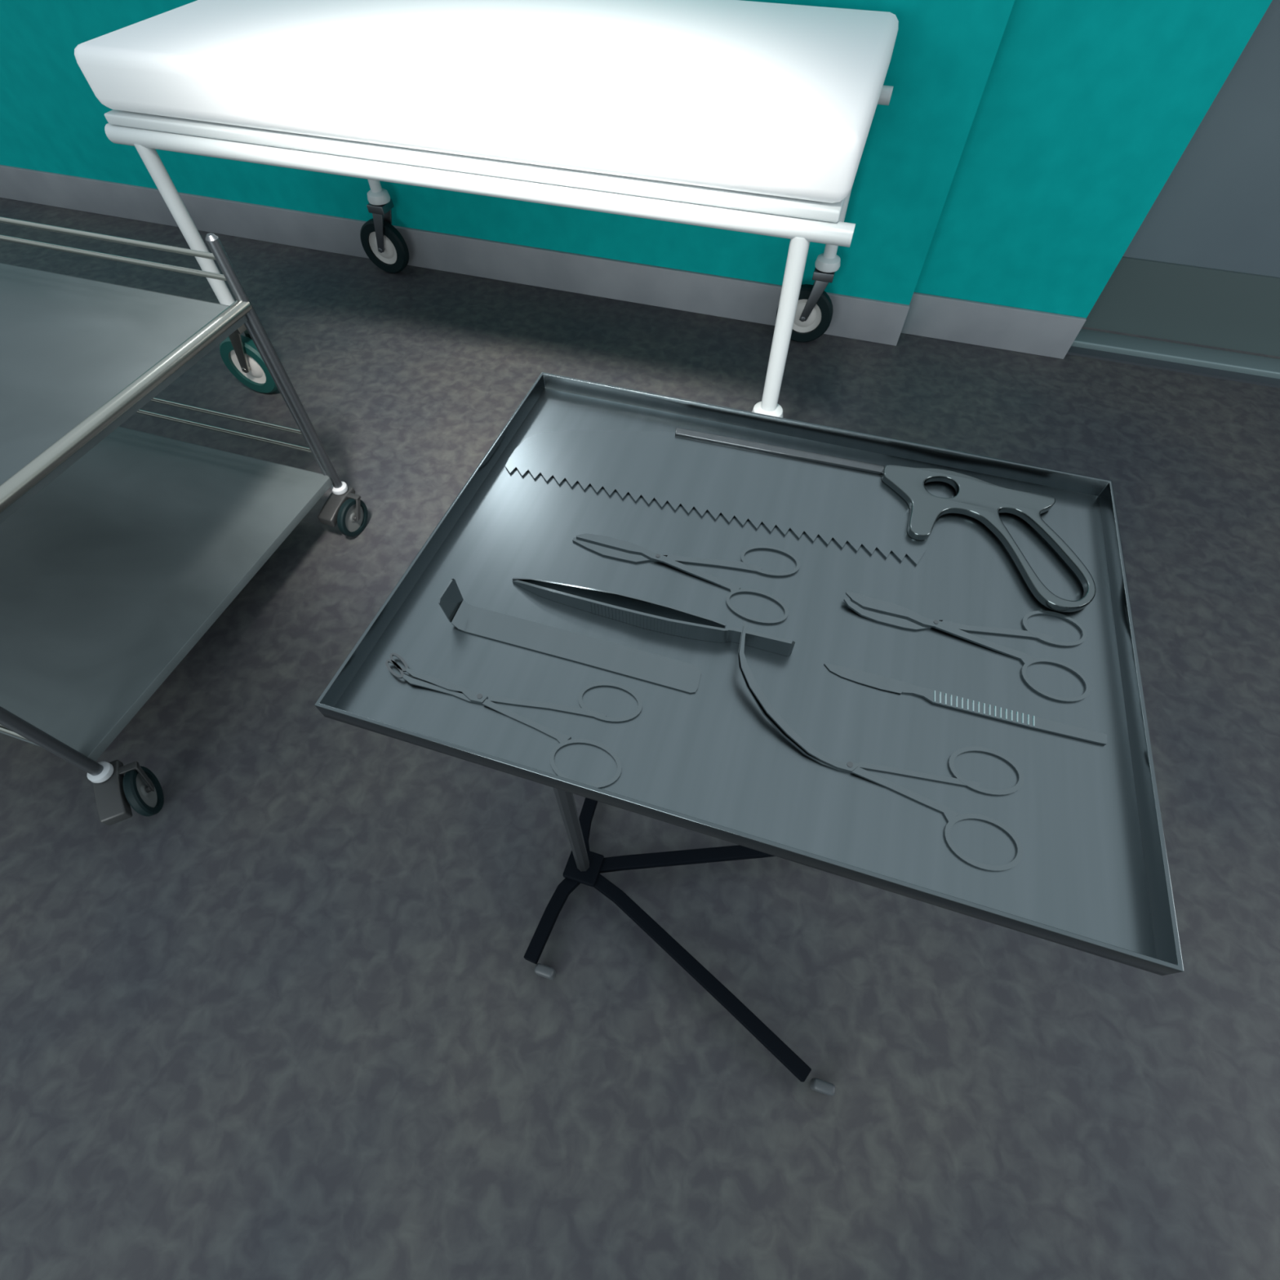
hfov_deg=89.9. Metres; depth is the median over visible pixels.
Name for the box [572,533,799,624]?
scissors
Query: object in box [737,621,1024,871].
forceps
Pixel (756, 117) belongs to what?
hospital bed
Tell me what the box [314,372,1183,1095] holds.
tray stand
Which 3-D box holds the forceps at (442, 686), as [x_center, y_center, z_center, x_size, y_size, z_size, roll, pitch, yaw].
[-0.115,0.053,0.536,0.227,0.007,0.097,15,57,10]
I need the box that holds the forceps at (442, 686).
[385,653,642,788]
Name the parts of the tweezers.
arm, arm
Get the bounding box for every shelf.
[0,262,248,524]
[0,426,333,761]
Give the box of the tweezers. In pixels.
[511,577,795,656]
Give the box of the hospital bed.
[74,0,898,417]
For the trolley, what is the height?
0.742 m
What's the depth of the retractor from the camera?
0.57 m
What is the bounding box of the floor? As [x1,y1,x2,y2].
[0,197,1279,1279]
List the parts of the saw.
blade, handle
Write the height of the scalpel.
0.004 m
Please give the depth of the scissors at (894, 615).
0.58 m
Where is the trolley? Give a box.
[0,216,368,825]
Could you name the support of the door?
in the wall
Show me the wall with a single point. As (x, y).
(1019, 149)
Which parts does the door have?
kick plate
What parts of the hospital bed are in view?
leg, leg, mattress, bed frame, leg, leg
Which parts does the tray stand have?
arm, post, plate, arm, arm, arm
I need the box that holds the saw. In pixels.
[505,427,1095,612]
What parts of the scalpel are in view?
blade, handle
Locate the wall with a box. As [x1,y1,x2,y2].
[0,0,1272,318]
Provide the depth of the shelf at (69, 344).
1.24 m
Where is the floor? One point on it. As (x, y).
(288, 1018)
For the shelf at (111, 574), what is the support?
attached to the trolley
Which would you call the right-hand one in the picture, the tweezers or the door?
the door
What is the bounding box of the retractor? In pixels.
[438,578,701,693]
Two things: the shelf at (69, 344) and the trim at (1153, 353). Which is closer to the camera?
the shelf at (69, 344)
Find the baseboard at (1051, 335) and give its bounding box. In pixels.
[0,164,1086,359]
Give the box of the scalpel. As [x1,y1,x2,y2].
[823,663,1106,745]
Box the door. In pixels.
[1082,0,1279,356]
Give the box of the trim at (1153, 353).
[1066,328,1279,388]
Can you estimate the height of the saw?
0.011 m
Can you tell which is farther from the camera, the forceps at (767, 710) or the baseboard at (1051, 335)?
the baseboard at (1051, 335)
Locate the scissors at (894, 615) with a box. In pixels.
[843,591,1090,702]

